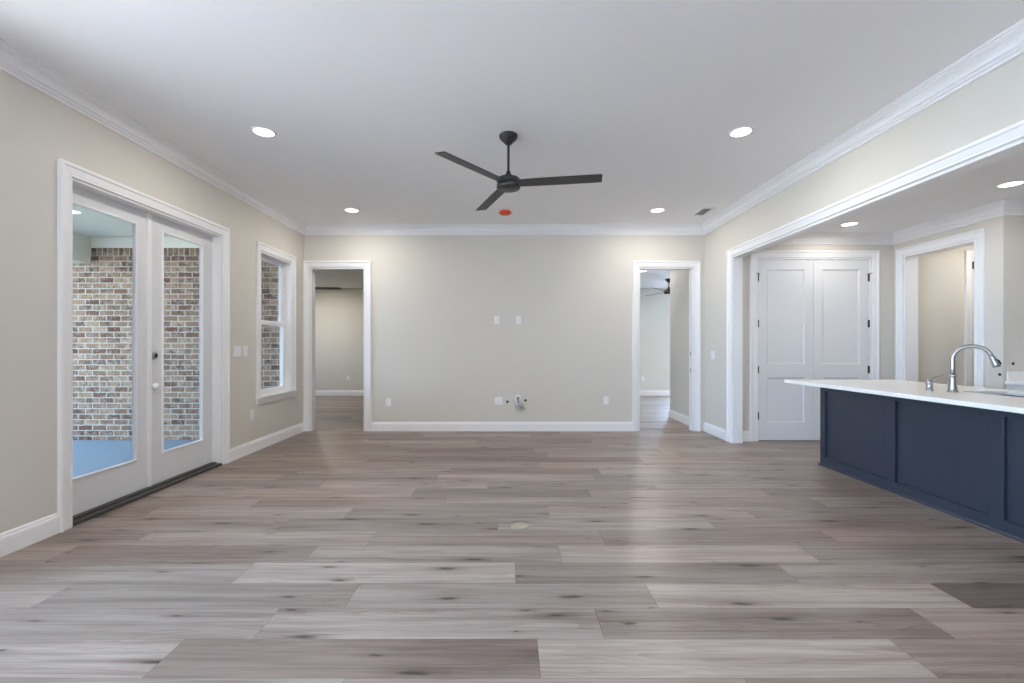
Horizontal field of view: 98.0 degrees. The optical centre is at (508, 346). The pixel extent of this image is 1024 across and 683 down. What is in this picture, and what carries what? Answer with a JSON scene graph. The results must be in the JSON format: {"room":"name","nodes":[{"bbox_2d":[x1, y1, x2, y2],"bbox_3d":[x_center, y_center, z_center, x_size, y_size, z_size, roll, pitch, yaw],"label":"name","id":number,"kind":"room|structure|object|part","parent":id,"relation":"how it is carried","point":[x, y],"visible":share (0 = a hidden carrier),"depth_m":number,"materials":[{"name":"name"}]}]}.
{"room":"empty living room","nodes":[
{"label":"empty living room","id":0,"kind":"room"},
{"bbox_2d":[0,70,303,532],"bbox_3d":[-3.123,-0.244,1.565,0.154,3.100,10.330,0,0,0],"label":"wall","id":1,"kind":"structure","parent":0,"point":[36,129],"depth_m":2.94,"materials":[{"name":"beige paint"}]},
{"bbox_2d":[0,513,59,556],"bbox_3d":[-3.037,1.188,-0.300,0.018,0.137,6.599,0,0,0],"label":"baseboard","id":2,"kind":"structure","parent":1,"relation":"attached to","point":[15,539],"depth_m":2.81,"materials":[{"name":"white paint"}]},
{"bbox_2d":[73,186,151,515],"bbox_3d":[-3.148,0.030,3.505,0.042,2.380,0.791,0,0,0],"label":"door","id":3,"kind":"structure","parent":1,"relation":"in","point":[91,490],"depth_m":3.75,"materials":[{"name":"white paint"}]},
{"bbox_2d":[57,158,229,532],"bbox_3d":[-3.109,-0.006,3.910,0.182,2.525,1.820,0,0,0],"label":"door frame","id":4,"kind":"structure","parent":1,"relation":"attached to","point":[66,170],"depth_m":3.27,"materials":[{"name":"white paint"}]},
{"bbox_2d":[152,215,211,484],"bbox_3d":[-3.129,0.030,4.301,0.080,2.380,0.821,0,0,0],"label":"door","id":5,"kind":"structure","parent":1,"relation":"in","point":[166,464],"depth_m":4.20,"materials":[{"name":"white paint"}]},
{"bbox_3d":[-3.116,0.348,3.925,0.054,0.058,0.058,0,0,0],"label":"knob","id":6,"kind":"part","parent":5,"relation":"part of","materials":[{"name":"white plastic"}]},
{"bbox_2d":[233,346,240,356],"bbox_3d":[-3.042,0.051,4.985,0.008,0.124,0.135,0,0,0],"label":"blank plate","id":7,"kind":"object","parent":1,"relation":"attached to","point":[236,349],"visible":1,"depth_m":4.96,"materials":[{"name":"white plastic"}]},
{"bbox_2d":[243,346,247,355],"bbox_3d":[-3.042,0.051,5.135,0.008,0.117,0.085,0,0,0],"label":"light switch","id":8,"kind":"object","parent":1,"relation":"attached to","point":[245,348],"visible":1,"depth_m":5.13,"materials":[{"name":"white plastic"}]},
{"bbox_2d":[250,409,253,419],"bbox_3d":[-3.042,0.808,5.270,0.009,0.117,0.072,0,0,0],"label":"wall outlet","id":9,"kind":"object","parent":1,"relation":"attached to","point":[251,411],"visible":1,"depth_m":5.26,"materials":[{"name":"white plastic"}]},
{"bbox_2d":[230,422,303,461],"bbox_3d":[-3.037,1.188,5.715,0.018,0.137,1.789,0,0,0],"label":"baseboard","id":10,"kind":"structure","parent":1,"relation":"attached to","point":[245,449],"depth_m":5.51,"materials":[{"name":"white paint"}]},
{"bbox_2d":[256,241,297,404],"bbox_3d":[-3.100,-0.281,5.840,0.199,1.975,0.980,0,0,0],"label":"window","id":11,"kind":"structure","parent":1,"relation":"in","point":[286,270],"depth_m":6.16,"materials":[{"name":"white paint"}]},
{"bbox_3d":[-3.176,-0.719,5.840,0.030,0.870,0.730,0,0,0],"label":"sash","id":12,"kind":"part","parent":11,"relation":"part of","materials":[{"name":"white paint"}]},
{"bbox_3d":[-3.143,0.140,5.840,0.030,0.918,0.730,0,0,0],"label":"sash","id":13,"kind":"part","parent":11,"relation":"part of","materials":[{"name":"white paint"}]},
{"bbox_3d":[-3.123,-0.277,5.840,0.154,1.797,0.772,0,0,0],"label":"frame","id":14,"kind":"part","parent":11,"relation":"part of","materials":[{"name":"white paint"}]},
{"bbox_3d":[-3.068,0.621,5.840,0.135,0.024,0.980,0,0,0],"label":"sill","id":15,"kind":"part","parent":11,"relation":"part of","materials":[{"name":"white paint"}]},
{"bbox_2d":[315,288,669,389],"bbox_3d":[-0.300,-0.090,11.435,13.800,2.793,0.150,0,0,0],"label":"wall","id":16,"kind":"structure","parent":0,"point":[339,314],"depth_m":11.36,"materials":[{"name":"beige paint"}]},
{"bbox_2d":[315,390,363,395],"bbox_3d":[-3.625,1.188,11.351,6.850,0.137,0.018,0,0,0],"label":"baseboard","id":17,"kind":"structure","parent":16,"relation":"attached to","point":[317,392],"depth_m":11.34,"materials":[{"name":"white paint"}]},
{"bbox_2d":[640,390,669,395],"bbox_3d":[3.185,1.188,11.351,6.530,0.137,0.018,0,0,0],"label":"baseboard","id":18,"kind":"structure","parent":16,"relation":"attached to","point":[642,392],"depth_m":11.34,"materials":[{"name":"white paint"}]},
{"bbox_2d":[315,270,669,287],"bbox_3d":[-0.300,-1.697,9.120,13.800,0.420,4.780,0,0,0],"label":"ceiling","id":19,"kind":"structure","parent":0,"point":[323,278],"depth_m":9.73,"materials":[{"name":"white paint"}]},
{"bbox_2d":[315,287,341,289],"bbox_3d":[-3.793,-1.258,8.282,1.310,0.458,1.386,0,0,-14],"label":"ceiling fan","id":20,"kind":"object","parent":19,"relation":"hanging from","point":[323,288],"visible":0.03,"depth_m":8.24,"materials":[{"name":"grey"}]},
{"bbox_2d":[646,278,669,295],"bbox_3d":[3.645,-1.323,9.850,1.310,0.328,1.386,0,0,2],"label":"ceiling fan","id":21,"kind":"object","parent":19,"relation":"hanging from","point":[667,291],"visible":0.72,"depth_m":9.75,"materials":[{"name":"grey"}]},
{"bbox_2d":[304,235,704,430],"bbox_3d":[-0.005,-0.244,6.670,6.081,3.100,0.120,0,0,0],"label":"wall","id":22,"kind":"structure","parent":0,"point":[439,353],"depth_m":6.61,"materials":[{"name":"beige paint"}]},
{"bbox_2d":[303,261,370,430],"bbox_3d":[-2.545,-0.006,6.656,1.000,2.525,0.148,0,0,0],"label":"door frame","id":23,"kind":"structure","parent":22,"relation":"attached to","point":[306,264],"depth_m":6.59,"materials":[{"name":"white paint"}]},
{"bbox_2d":[386,398,390,405],"bbox_3d":[-1.790,0.826,6.606,0.072,0.117,0.009,0,0,0],"label":"wall outlet","id":24,"kind":"object","parent":22,"relation":"attached to","point":[388,400],"visible":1,"depth_m":6.60,"materials":[{"name":"white plastic"}]},
{"bbox_2d":[494,316,498,323],"bbox_3d":[-0.183,-0.394,6.598,0.072,0.117,0.023,0,0,0],"label":"cable plate","id":25,"kind":"object","parent":22,"relation":"attached to","point":[496,318],"visible":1,"depth_m":6.60,"materials":[{"name":"white plastic"}]},
{"bbox_2d":[495,397,502,404],"bbox_3d":[-0.153,0.806,6.606,0.118,0.117,0.008,0,0,0],"label":"plate","id":26,"kind":"object","parent":22,"relation":"attached to","point":[498,400],"visible":1,"depth_m":6.60,"materials":[{"name":"white plastic"}]},
{"bbox_2d":[371,422,631,430],"bbox_3d":[-0.107,1.188,6.601,3.873,0.137,0.018,0,0,0],"label":"baseboard","id":27,"kind":"structure","parent":22,"relation":"attached to","point":[375,426],"depth_m":6.59,"materials":[{"name":"white paint"}]},
{"bbox_2d":[516,316,520,323],"bbox_3d":[0.141,-0.394,6.606,0.072,0.117,0.009,0,0,0],"label":"wall outlet","id":28,"kind":"object","parent":22,"relation":"attached to","point":[518,318],"visible":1,"depth_m":6.60,"materials":[{"name":"white plastic"}]},
{"bbox_2d":[514,395,524,409],"bbox_3d":[0.155,0.833,6.574,0.158,0.223,0.072,0,0,0],"label":"wire bundle","id":29,"kind":"object","parent":22,"relation":"hanging from","point":[518,404],"visible":1,"depth_m":6.56,"materials":[{"name":"white plastic"}]},
{"bbox_2d":[632,261,700,430],"bbox_3d":[2.333,-0.006,6.656,1.007,2.525,0.148,0,0,0],"label":"door frame","id":30,"kind":"structure","parent":22,"relation":"attached to","point":[635,264],"depth_m":6.59,"materials":[{"name":"white paint"}]},
{"bbox_2d":[0,396,1023,682],"bbox_3d":[0.200,1.281,3.822,15.000,0.050,15.525,0,0,0],"label":"floor","id":31,"kind":"structure","parent":0,"point":[338,551],"depth_m":2.47,"materials":[{"name":"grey wood"}]},
{"bbox_2d":[73,462,221,525],"bbox_3d":[-3.116,1.238,3.910,0.160,0.033,1.604,0,0,0],"label":"threshold","id":32,"kind":"object","parent":31,"relation":"on","point":[79,518],"visible":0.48,"depth_m":3.70,"materials":[{"name":"brown metal"}]},
{"bbox_2d":[511,522,528,529],"bbox_3d":[0.078,1.252,3.110,0.126,0.008,0.126,0,0,0],"label":"floor outlet","id":33,"kind":"object","parent":31,"relation":"on","point":[517,525],"visible":1,"depth_m":3.10,"materials":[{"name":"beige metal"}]},
{"bbox_2d":[818,387,1023,542],"bbox_3d":[3.674,0.822,2.516,0.772,0.868,4.432,0,0,0],"label":"kitchen island","id":34,"kind":"object","parent":31,"relation":"on","point":[965,463],"visible":0.78,"depth_m":3.47,"materials":[{"name":"blue paint"}]},
{"bbox_3d":[3.324,0.814,4.269,0.004,0.694,0.761,0,0,0],"label":"panel","id":35,"kind":"part","parent":34,"relation":"part of","materials":[{"name":"blue paint"}]},
{"bbox_2d":[784,380,1023,413],"bbox_3d":[3.545,0.372,2.495,1.170,0.032,4.590,0,0,0],"label":"island countertop","id":36,"kind":"structure","parent":34,"relation":"on","point":[969,396],"depth_m":3.54,"materials":[{"name":"white stone"}]},
{"bbox_2d":[925,374,942,390],"bbox_3d":[3.432,0.289,3.600,0.117,0.134,0.055,0,0,0],"label":"tap","id":37,"kind":"object","parent":36,"relation":"on","point":[929,383],"visible":1,"depth_m":3.58,"materials":[{"name":"silver metal"}]},
{"bbox_3d":[3.400,0.310,3.600,0.054,0.091,0.054,0,0,0],"label":"handle","id":38,"kind":"part","parent":37,"relation":"part of","materials":[{"name":"silver metal"}]},
{"bbox_2d":[947,344,1001,391],"bbox_3d":[3.564,0.169,3.412,0.295,0.374,0.066,0,0,39],"label":"faucet","id":39,"kind":"object","parent":36,"relation":"on","point":[952,386],"visible":1,"depth_m":3.46,"materials":[{"name":"silver metal"}]},
{"bbox_3d":[3.558,0.104,3.421,0.240,0.244,0.031,0,0,37],"label":"spout","id":40,"kind":"part","parent":39,"relation":"part of","materials":[{"name":"silver metal"}]},
{"bbox_3d":[3.674,1.246,2.516,0.772,0.020,4.432,0,0,0],"label":"shoe moulding","id":41,"kind":"part","parent":34,"relation":"part of","materials":[{"name":"blue paint"}]},
{"bbox_3d":[3.324,0.814,3.428,0.004,0.694,0.759,0,0,0],"label":"panel","id":42,"kind":"part","parent":34,"relation":"part of","materials":[{"name":"blue paint"}]},
{"bbox_3d":[3.324,0.814,2.588,0.004,0.694,0.759,0,0,0],"label":"panel","id":43,"kind":"part","parent":34,"relation":"part of","materials":[{"name":"blue paint"}]},
{"bbox_2d":[1006,384,1023,390],"bbox_3d":[6.353,0.822,4.279,2.455,0.868,0.614,0,0,0],"label":"base cabinet","id":44,"kind":"object","parent":31,"relation":"on","point":[1008,386],"visible":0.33,"depth_m":4.50,"materials":[{"name":"white paint"}]},
{"bbox_2d":[1004,371,1023,385],"bbox_3d":[6.343,0.322,4.269,2.475,0.132,0.637,0,0,0],"label":"countertop","id":45,"kind":"structure","parent":44,"relation":"on","point":[1012,377],"depth_m":4.57,"materials":[{"name":"white stone"}]},
{"bbox_2d":[0,0,1023,223],"bbox_3d":[-0.083,-1.854,1.490,6.235,0.120,10.480,0,0,0],"label":"ceiling","id":46,"kind":"structure","parent":0,"point":[359,98],"depth_m":3.05,"materials":[{"name":"white paint"}]},
{"bbox_2d":[251,126,275,137],"bbox_3d":[-2.050,-1.790,3.720,0.188,0.007,0.188,0,0,0],"label":"recessed light","id":47,"kind":"object","parent":46,"relation":"in","point":[261,131],"visible":1,"depth_m":3.71,"materials":[{"name":"white paint"}]},
{"bbox_2d":[344,208,358,212],"bbox_3d":[-2.070,-1.790,5.860,0.188,0.007,0.188,0,0,0],"label":"recessed light","id":48,"kind":"object","parent":46,"relation":"in","point":[352,210],"visible":1,"depth_m":5.86,"materials":[{"name":"white plastic"}]},
{"bbox_2d":[499,210,511,215],"bbox_3d":[-0.050,-1.770,5.900,0.146,0.047,0.146,0,0,40],"label":"smoke detector cover","id":49,"kind":"object","parent":46,"relation":"attached to","point":[502,212],"visible":1,"depth_m":5.86,"materials":[{"name":"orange plastic"}]},
{"bbox_2d":[435,131,601,210],"bbox_3d":[0.119,-1.565,3.834,1.310,0.458,1.386,0,0,0],"label":"ceiling fan","id":50,"kind":"object","parent":46,"relation":"hanging from","point":[507,183],"visible":1,"depth_m":3.71,"materials":[{"name":"grey metal"}]},
{"bbox_3d":[-0.269,-1.384,3.454,0.118,0.030,0.720,0,0,39],"label":"blade","id":51,"kind":"part","parent":50,"relation":"part of","materials":[{"name":"grey"}]},
{"bbox_3d":[-0.155,-1.384,4.172,0.118,0.030,0.720,0,0,-21],"label":"blade","id":52,"kind":"part","parent":50,"relation":"part of","materials":[{"name":"grey"}]},
{"bbox_3d":[0.410,-1.384,3.714,0.720,0.030,0.118,0,0,9],"label":"blade","id":53,"kind":"part","parent":50,"relation":"part of","materials":[{"name":"grey"}]},
{"bbox_2d":[650,208,664,212],"bbox_3d":[1.955,-1.790,5.860,0.188,0.007,0.188,0,0,0],"label":"recessed light","id":54,"kind":"object","parent":46,"relation":"in","point":[656,210],"visible":1,"depth_m":5.86,"materials":[{"name":"white plastic"}]},
{"bbox_2d":[691,207,715,215],"bbox_3d":[2.575,-1.788,5.905,0.180,0.012,0.350,0,0,0],"label":"ceiling vent","id":55,"kind":"object","parent":46,"relation":"in","point":[703,211],"visible":1,"depth_m":5.88,"materials":[{"name":"white metal"}]},
{"bbox_2d":[729,126,753,137],"bbox_3d":[1.940,-1.790,3.720,0.188,0.007,0.188,0,0,0],"label":"recessed light","id":56,"kind":"object","parent":46,"relation":"in","point":[746,130],"visible":1,"depth_m":3.71,"materials":[{"name":"white plastic"}]},
{"bbox_2d":[670,53,1023,429],"bbox_3d":[2.953,-0.244,2.165,0.165,3.100,11.530,0,0,0],"label":"wall","id":57,"kind":"structure","parent":0,"point":[994,102],"depth_m":4.01,"materials":[{"name":"beige paint"}]},
{"bbox_2d":[0,18,1023,234],"bbox_3d":[-0.070,-1.725,1.505,5.951,0.138,10.210,0,0,0],"label":"crown molding","id":58,"kind":"structure","parent":57,"relation":"attached to","point":[1007,45],"depth_m":3.85,"materials":[{"name":"white paint"}]},
{"bbox_2d":[669,409,688,425],"bbox_3d":[2.930,1.188,7.354,0.156,0.137,1.188,0,0,0],"label":"baseboard","id":59,"kind":"structure","parent":57,"relation":"attached to","point":[675,415],"depth_m":7.45,"materials":[{"name":"white paint"}]},
{"bbox_2d":[711,351,714,358],"bbox_3d":[2.901,0.121,6.330,0.008,0.117,0.118,0,0,0],"label":"light switch","id":60,"kind":"object","parent":57,"relation":"attached to","point":[712,352],"visible":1,"depth_m":6.32,"materials":[{"name":"white plastic"}]},
{"bbox_2d":[703,422,725,440],"bbox_3d":[2.896,1.188,6.253,0.018,0.137,0.714,0,0,0],"label":"baseboard","id":61,"kind":"structure","parent":57,"relation":"attached to","point":[716,431],"depth_m":6.25,"materials":[{"name":"white paint"}]},
{"bbox_2d":[726,120,1023,442],"bbox_3d":[2.956,-0.006,2.100,0.158,2.525,7.590,0,0,0],"label":"door frame","id":62,"kind":"structure","parent":57,"relation":"attached to","point":[1012,133],"depth_m":4.03,"materials":[{"name":"white paint"}]},
{"bbox_2d":[743,245,973,430],"bbox_3d":[5.317,-0.090,5.960,4.565,2.793,0.120,0,0,0],"label":"wall","id":63,"kind":"structure","parent":0,"point":[940,274],"depth_m":5.90,"materials":[{"name":"beige paint"}]},
{"bbox_2d":[743,431,749,441],"bbox_3d":[3.112,1.188,5.891,0.154,0.137,0.018,0,0,0],"label":"baseboard","id":64,"kind":"structure","parent":63,"relation":"attached to","point":[746,434],"depth_m":5.88,"materials":[{"name":"white paint"}]},
{"bbox_2d":[757,260,812,439],"bbox_3d":[3.659,0.045,5.916,0.765,2.397,0.062,0,0,0],"label":"door","id":65,"kind":"structure","parent":63,"relation":"in","point":[785,287],"depth_m":5.92,"materials":[{"name":"white paint"}]},
{"bbox_3d":[3.675,-0.395,5.917,0.496,1.261,0.014,0,0,0],"label":"panel moulding","id":66,"kind":"part","parent":65,"relation":"part of","materials":[{"name":"white paint"}]},
{"bbox_3d":[3.675,0.711,5.917,0.496,0.600,0.014,0,0,0],"label":"panel moulding","id":67,"kind":"part","parent":65,"relation":"part of","materials":[{"name":"white paint"}]},
{"bbox_2d":[750,250,879,441],"bbox_3d":[4.043,-0.006,5.946,1.705,2.525,0.148,0,0,0],"label":"door frame","id":68,"kind":"structure","parent":63,"relation":"attached to","point":[874,255],"depth_m":5.89,"materials":[{"name":"white paint"}]},
{"bbox_2d":[813,260,871,439],"bbox_3d":[4.426,0.045,5.916,0.764,2.397,0.062,0,0,0],"label":"door","id":69,"kind":"structure","parent":63,"relation":"in","point":[841,323],"depth_m":5.91,"materials":[{"name":"white paint"}]},
{"bbox_3d":[4.410,-0.395,5.917,0.496,1.261,0.014,0,0,0],"label":"panel moulding","id":70,"kind":"part","parent":69,"relation":"part of","materials":[{"name":"white paint"}]},
{"bbox_3d":[4.410,0.711,5.917,0.496,0.600,0.014,0,0,0],"label":"panel moulding","id":71,"kind":"part","parent":69,"relation":"part of","materials":[{"name":"white paint"}]},
{"bbox_2d":[964,250,973,385],"bbox_3d":[6.565,-0.006,5.886,1.060,2.525,0.028,0,0,0],"label":"door frame","id":72,"kind":"structure","parent":63,"relation":"attached to","point":[968,254],"depth_m":5.88,"materials":[{"name":"white paint"}]},
{"bbox_2d":[972,258,973,386],"bbox_3d":[6.565,0.036,5.893,0.870,2.420,0.027,0,0,0],"label":"door","id":73,"kind":"structure","parent":63,"relation":"in","point":[972,258],"depth_m":5.89,"materials":[{"name":"white paint"}]},
{"bbox_2d":[809,151,1023,232],"bbox_3d":[5.393,-1.697,1.430,4.715,0.420,10.360,0,0,0],"label":"ceiling","id":74,"kind":"structure","parent":0,"point":[975,188],"depth_m":4.50,"materials":[{"name":"white paint"}]},
{"bbox_2d":[840,222,858,225],"bbox_3d":[4.130,-1.484,5.400,0.188,0.007,0.188,0,0,0],"label":"recessed light","id":75,"kind":"object","parent":74,"relation":"in","point":[848,223],"visible":1,"depth_m":5.40,"materials":[{"name":"white"}]},
{"bbox_2d":[996,180,1023,187],"bbox_3d":[4.590,-1.484,4.070,0.188,0.007,0.188,0,0,0],"label":"recessed light","id":76,"kind":"object","parent":74,"relation":"in","point":[1018,182],"visible":1,"depth_m":4.07,"materials":[{"name":"white plastic"}]},
{"bbox_2d":[894,216,1019,388],"bbox_3d":[5.185,-0.090,5.245,0.170,2.793,1.310,0,0,0],"label":"wall","id":77,"kind":"structure","parent":0,"point":[1002,233],"depth_m":4.62,"materials":[{"name":"beige paint"}]},
{"bbox_2d":[777,199,1023,244],"bbox_3d":[5.317,-1.418,1.150,4.565,0.138,9.500,0,0,0],"label":"crown molding","id":78,"kind":"structure","parent":77,"relation":"attached to","point":[1006,207],"depth_m":5.47,"materials":[{"name":"white paint"}]},
{"bbox_2d":[895,228,984,387],"bbox_3d":[5.171,-0.006,5.305,0.198,2.525,1.080,0,0,0],"label":"door frame","id":79,"kind":"structure","parent":77,"relation":"attached to","point":[978,235],"depth_m":5.73,"materials":[{"name":"white paint"}]},
{"bbox_2d":[1020,216,1023,370],"bbox_3d":[6.435,-0.090,4.650,2.330,2.793,0.120,0,0,0],"label":"wall","id":80,"kind":"structure","parent":0,"point":[1021,217],"depth_m":4.59,"materials":[{"name":"beige paint"}]},
{"label":"outside","id":81,"kind":"structure","parent":0,"visible":0},
{"bbox_2d":[73,256,279,439],"bbox_3d":[-4.900,0.022,6.345,3.400,2.582,0.190,0,0,0],"label":"wall","id":82,"kind":"structure","parent":81,"point":[102,287],"depth_m":6.25,"materials":[{"name":"brown brick"}]},
{"bbox_2d":[91,248,198,255],"bbox_3d":[-4.900,-1.327,6.345,3.400,0.115,0.190,0,0,0],"label":"trim","id":83,"kind":"structure","parent":82,"relation":"on","point":[94,251],"depth_m":6.25,"materials":[{"name":"brick"}]},
{"bbox_2d":[91,236,198,247],"bbox_3d":[-4.900,-1.464,6.330,3.400,0.160,0.220,0,0,0],"label":"frieze","id":84,"kind":"object","parent":83,"relation":"on","point":[96,241],"visible":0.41,"depth_m":6.24,"materials":[{"name":"white paint"}]},
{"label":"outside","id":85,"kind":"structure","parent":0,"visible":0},
{"bbox_2d":[73,204,168,235],"bbox_3d":[-5.400,-1.619,4.420,4.400,0.150,4.040,0,0,0],"label":"ceiling","id":86,"kind":"structure","parent":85,"point":[90,223],"depth_m":5.63,"materials":[{"name":"white paint"}]},
{"bbox_2d":[73,232,90,262],"bbox_3d":[-5.990,-1.354,4.419,0.260,0.380,3.638,0,0,0],"label":"beam","id":87,"kind":"structure","parent":86,"relation":"attached to","point":[81,242],"depth_m":6.10,"materials":[{"name":"beige paint"}]},
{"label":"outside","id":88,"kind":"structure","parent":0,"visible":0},
{"bbox_2d":[73,440,196,477],"bbox_3d":[-5.400,1.363,4.425,4.400,0.100,4.050,0,0,0],"label":"floor","id":89,"kind":"structure","parent":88,"point":[89,456],"depth_m":5.49,"materials":[{"name":"concrete"}]}
]}

